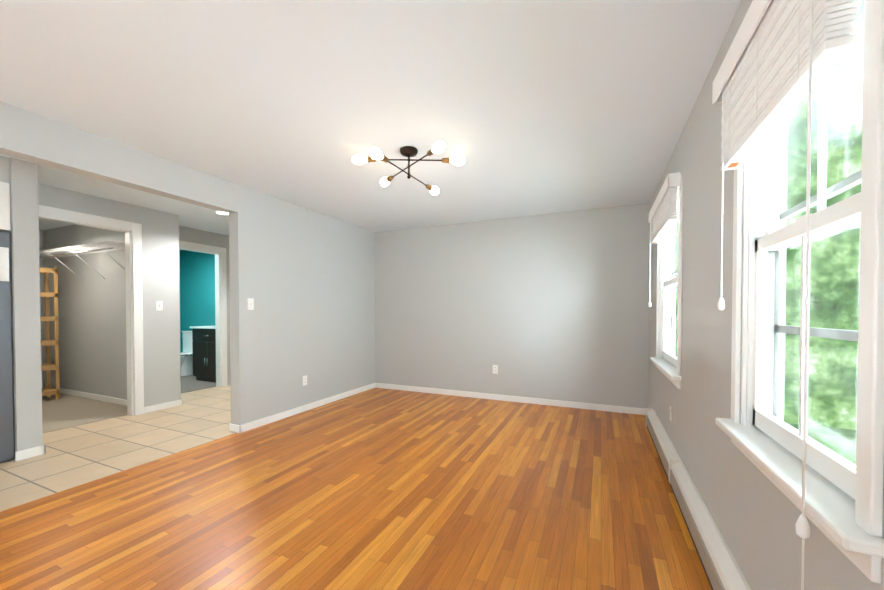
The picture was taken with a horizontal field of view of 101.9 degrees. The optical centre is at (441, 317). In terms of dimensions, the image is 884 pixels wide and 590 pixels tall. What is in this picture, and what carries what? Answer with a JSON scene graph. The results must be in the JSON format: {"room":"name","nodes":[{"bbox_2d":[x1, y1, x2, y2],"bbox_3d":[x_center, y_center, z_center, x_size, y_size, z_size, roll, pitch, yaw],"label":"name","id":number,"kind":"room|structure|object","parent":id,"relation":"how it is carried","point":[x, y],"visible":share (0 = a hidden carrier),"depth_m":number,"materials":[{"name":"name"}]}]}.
{"room":"empty living room","nodes":[
{"label":"empty living room","id":0,"kind":"room"},
{"bbox_2d":[0,156,10,183],"bbox_3d":[-3.887,-1.154,2.691,0.748,0.200,0.650,0,1,24],"label":"soffit","id":1,"kind":"structure","parent":0,"point":[5,176],"depth_m":2.81,"materials":[{"name":"grey paint"}]},
{"bbox_2d":[5,158,42,458],"bbox_3d":[-3.685,-0.059,3.052,0.720,2.400,0.142,0,1,24],"label":"wall","id":2,"kind":"structure","parent":0,"point":[25,280],"depth_m":2.90,"materials":[{"name":"grey paint"}]},
{"bbox_2d":[0,181,10,231],"bbox_3d":[-3.892,-0.869,2.684,0.748,0.370,0.666,0,1,24],"label":"upper cabinet","id":3,"kind":"object","parent":2,"relation":"attached to","point":[5,225],"visible":1,"depth_m":2.81,"materials":[{"name":"white paint"}]},
{"bbox_2d":[25,444,45,454],"bbox_3d":[-3.602,1.102,3.119,0.633,0.075,0.013,0,1,24],"label":"baseboard","id":4,"kind":"structure","parent":2,"relation":"attached to","point":[39,450],"depth_m":2.96,"materials":[{"name":"white paint"}]},
{"bbox_2d":[42,393,126,432],"bbox_3d":[-4.975,1.117,4.343,2.670,0.006,1.140,0,1,24],"label":"floor","id":5,"kind":"structure","parent":0,"point":[64,411],"depth_m":4.24,"materials":[{"name":"beige"}]},
{"bbox_2d":[40,266,59,399],"bbox_3d":[-5.350,0.216,4.741,0.290,1.784,0.310,0,1,24],"label":"shelf unit","id":6,"kind":"object","parent":5,"relation":"on","point":[48,391],"visible":0.48,"depth_m":4.81,"materials":[{"name":"brown wood"}]},
{"bbox_2d":[43,224,126,399],"bbox_3d":[-4.696,-0.089,4.929,2.650,2.400,0.192,0,1,24],"label":"wall","id":7,"kind":"structure","parent":0,"point":[92,332],"depth_m":4.86,"materials":[{"name":"grey paint"}]},
{"bbox_2d":[39,241,124,280],"bbox_3d":[-4.819,-0.675,4.670,2.634,0.367,0.366,0,1,24],"label":"wire shelf","id":8,"kind":"object","parent":7,"relation":"attached to","point":[82,252],"visible":0.71,"depth_m":4.44,"materials":[{"name":"white metal"}]},
{"bbox_2d":[45,385,126,405],"bbox_3d":[-4.747,1.075,4.857,2.670,0.075,0.013,0,1,24],"label":"baseboard","id":9,"kind":"structure","parent":7,"relation":"attached to","point":[65,391],"depth_m":4.81,"materials":[{"name":"white paint"}]},
{"bbox_2d":[38,183,180,406],"bbox_3d":[-3.919,-0.074,4.016,0.690,2.400,1.432,0,1,24],"label":"wall","id":10,"kind":"structure","parent":0,"point":[160,282],"depth_m":4.28,"materials":[{"name":"grey paint"}]},
{"bbox_2d":[39,205,143,415],"bbox_3d":[-3.723,0.033,3.709,0.118,2.195,1.025,0,1,24],"label":"door frame","id":11,"kind":"structure","parent":10,"relation":"attached to","point":[132,231],"depth_m":4.08,"materials":[{"name":"white paint"}]},
{"bbox_2d":[156,301,162,310],"bbox_3d":[-3.399,-0.136,4.317,0.016,0.115,0.070,0,1,24],"label":"light switch","id":12,"kind":"object","parent":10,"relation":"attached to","point":[159,305],"visible":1,"depth_m":4.32,"materials":[{"name":"white plastic"}]},
{"bbox_2d":[144,399,180,412],"bbox_3d":[-3.394,1.083,4.353,0.013,0.075,0.380,0,1,24],"label":"baseboard","id":13,"kind":"structure","parent":10,"relation":"attached to","point":[147,409],"depth_m":4.35,"materials":[{"name":"white paint"}]},
{"bbox_2d":[39,230,180,387],"bbox_3d":[-6.631,-0.074,4.004,0.100,2.400,6.832,0,1,24],"label":"wall","id":14,"kind":"structure","parent":0,"point":[40,231],"depth_m":5.36,"materials":[{"name":"grey paint"}]},
{"bbox_2d":[0,154,228,249],"bbox_3d":[-4.544,-1.343,3.286,4.282,0.160,7.247,0,1,24],"label":"ceiling","id":15,"kind":"structure","parent":0,"point":[193,216],"depth_m":3.88,"materials":[{"name":"white paint"}]},
{"bbox_2d":[0,385,235,511],"bbox_3d":[-4.498,1.162,3.305,4.382,0.050,7.247,0,1,24],"label":"floor","id":16,"kind":"structure","parent":0,"point":[74,456],"depth_m":3.20,"materials":[{"name":"beige tile"}]},
{"bbox_2d":[0,231,14,462],"bbox_3d":[-3.928,0.240,2.616,0.752,1.815,0.852,0,1,24],"label":"fridge","id":17,"kind":"object","parent":16,"relation":"on","point":[7,446],"visible":0.97,"depth_m":2.82,"materials":[{"name":"grey metal"}]},
{"bbox_2d":[0,101,374,424],"bbox_3d":[-2.551,-0.059,2.360,0.130,2.420,7.132,0,1,24],"label":"wall","id":18,"kind":"structure","parent":0,"point":[303,278],"depth_m":3.83,"materials":[{"name":"grey paint"}]},
{"bbox_2d":[229,423,236,431],"bbox_3d":[-1.639,1.079,4.611,0.013,0.075,2.311,0,1,24],"label":"baseboard","id":19,"kind":"structure","parent":18,"relation":"attached to","point":[232,427],"depth_m":3.54,"materials":[{"name":"white paint"}]},
{"bbox_2d":[247,298,253,309],"bbox_3d":[-1.919,-0.130,3.604,0.016,0.115,0.070,0,1,24],"label":"light switch","id":20,"kind":"object","parent":18,"relation":"attached to","point":[250,303],"visible":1,"depth_m":3.60,"materials":[{"name":"white plastic"}]},
{"bbox_2d":[303,375,306,385],"bbox_3d":[-1.633,0.757,4.274,0.009,0.115,0.070,0,1,24],"label":"outlet","id":21,"kind":"object","parent":18,"relation":"attached to","point":[304,380],"visible":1,"depth_m":4.27,"materials":[{"name":"white plastic"}]},
{"bbox_2d":[237,383,374,432],"bbox_3d":[-1.513,1.080,4.544,0.013,0.075,2.289,0,1,24],"label":"baseboard","id":22,"kind":"structure","parent":18,"relation":"attached to","point":[260,422],"depth_m":4.16,"materials":[{"name":"white paint"}]},
{"bbox_2d":[180,250,214,351],"bbox_3d":[-4.273,-0.118,6.758,2.180,2.400,0.080,0,1,24],"label":"wall","id":23,"kind":"structure","parent":0,"point":[197,285],"depth_m":6.91,"materials":[{"name":"teal paint"}]},
{"bbox_2d":[180,375,215,392],"bbox_3d":[-4.563,1.091,5.999,2.080,0.008,1.578,0,1,24],"label":"floor","id":24,"kind":"structure","parent":0,"point":[189,383],"depth_m":5.79,"materials":[{"name":"grey tile"}]},
{"bbox_2d":[180,330,192,376],"bbox_3d":[-4.809,0.675,6.573,0.420,0.820,0.710,0,1,24],"label":"toilet","id":25,"kind":"object","parent":24,"relation":"on","point":[186,361],"visible":0.27,"depth_m":6.64,"materials":[{"name":"white ceramic"}]},
{"bbox_2d":[190,325,215,381],"bbox_3d":[-3.803,0.557,6.200,0.840,1.069,0.573,0,1,24],"label":"bathroom vanity","id":26,"kind":"object","parent":24,"relation":"on","point":[204,350],"visible":0.4,"depth_m":6.00,"materials":[{"name":"black wood"}]},
{"bbox_2d":[179,226,230,385],"bbox_3d":[-3.516,-0.100,5.654,0.100,2.400,1.890,0,1,24],"label":"wall","id":27,"kind":"structure","parent":0,"point":[187,234],"depth_m":5.60,"materials":[{"name":"grey paint"}]},
{"bbox_2d":[179,240,227,386],"bbox_3d":[-3.672,0.011,5.280,0.118,2.190,0.980,0,1,24],"label":"door frame","id":28,"kind":"structure","parent":27,"relation":"attached to","point":[219,253],"depth_m":5.63,"materials":[{"name":"white paint"}]},
{"bbox_2d":[0,388,711,589],"bbox_3d":[-0.727,1.188,1.634,3.869,0.050,7.247,0,1,24],"label":"floor","id":29,"kind":"structure","parent":0,"point":[380,489],"depth_m":2.13,"materials":[{"name":"brown wood"}]},
{"bbox_2d":[0,0,740,231],"bbox_3d":[-0.772,-1.307,1.615,3.969,0.100,7.247,0,1,24],"label":"ceiling","id":30,"kind":"structure","parent":0,"point":[529,107],"depth_m":2.00,"materials":[{"name":"white paint"}]},
{"bbox_2d":[352,141,464,194],"bbox_3d":[-0.253,-1.164,2.740,0.788,0.221,0.921,0,1,24],"label":"sputnik chandelier","id":31,"kind":"object","parent":30,"relation":"hanging from","point":[375,153],"visible":1,"depth_m":2.71,"materials":[{"name":"brown metal"}]},
{"bbox_2d":[375,203,649,408],"bbox_3d":[-1.285,-0.112,5.762,8.251,2.420,0.115,0,1,24],"label":"wall","id":32,"kind":"structure","parent":0,"point":[553,306],"depth_m":4.66,"materials":[{"name":"grey paint"}]},
{"bbox_2d":[493,365,497,373],"bbox_3d":[0.714,0.703,4.821,0.070,0.115,0.009,0,1,24],"label":"outlet","id":33,"kind":"object","parent":32,"relation":"attached to","point":[495,369],"visible":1,"depth_m":4.82,"materials":[{"name":"white plastic"}]},
{"bbox_2d":[375,383,645,414],"bbox_3d":[0.653,1.075,4.852,3.724,0.075,0.013,0,1,24],"label":"baseboard","id":34,"kind":"structure","parent":32,"relation":"attached to","point":[621,409],"depth_m":4.68,"materials":[{"name":"white paint"}]},
{"bbox_2d":[648,0,883,589],"bbox_3d":[0.990,-0.035,0.855,0.115,2.420,7.247,0,1,24],"label":"wall","id":35,"kind":"structure","parent":0,"point":[755,511],"depth_m":1.70,"materials":[{"name":"grey paint"}]},
{"bbox_2d":[650,173,682,388],"bbox_3d":[1.879,-0.247,2.902,0.209,1.460,1.122,0,1,24],"label":"window","id":36,"kind":"structure","parent":35,"relation":"in","point":[666,361],"depth_m":3.27,"materials":[{"name":"white paint"}]},
{"bbox_2d":[648,172,679,306],"bbox_3d":[1.788,-0.535,2.938,0.078,0.898,1.094,0,1,24],"label":"window blind","id":37,"kind":"object","parent":36,"relation":"attached to","point":[662,218],"visible":1,"depth_m":2.67,"materials":[{"name":"white fabric"}]},
{"bbox_2d":[670,405,671,421],"bbox_3d":[1.763,0.745,2.766,0.009,0.115,0.070,0,1,24],"label":"outlet","id":38,"kind":"object","parent":35,"relation":"attached to","point":[670,413],"visible":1,"depth_m":2.75,"materials":[{"name":"white plastic"}]},
{"bbox_2d":[646,408,751,589],"bbox_3d":[0.805,1.081,0.687,0.072,0.194,6.560,0,1,24],"label":"baseboard heater","id":39,"kind":"object","parent":35,"relation":"attached to","point":[721,568],"visible":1,"depth_m":1.79,"materials":[{"name":"white metal"}]},
{"bbox_2d":[715,0,883,583],"bbox_3d":[1.056,-0.218,1.044,0.209,1.460,0.868,0,1,24],"label":"window","id":40,"kind":"structure","parent":35,"relation":"in","point":[844,506],"depth_m":1.00,"materials":[{"name":"white paint"}]},
{"bbox_2d":[712,0,857,589],"bbox_3d":[0.964,-0.021,1.087,0.078,1.866,0.840,0,1,24],"label":"window blind","id":41,"kind":"object","parent":40,"relation":"attached to","point":[782,59],"visible":1,"depth_m":0.96,"materials":[{"name":"white fabric"}]},
{"label":"outside","id":42,"kind":"structure","parent":0,"visible":0},
{"bbox_2d":[675,0,864,429],"bbox_3d":[4.238,-5.174,-8.786,13.529,19.000,27.600,0,1,24],"label":"trees","id":43,"kind":"object","parent":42,"point":[833,261],"depth_m":5.50,"materials":[{"name":"green plant"}]},
{"bbox_2d":[787,423,856,464],"bbox_3d":[4.163,1.976,-8.695,13.449,0.100,27.500,0,1,24],"label":"lawn","id":44,"kind":"structure","parent":42,"point":[833,437],"depth_m":5.05,"materials":[{"name":"green"}]}
]}

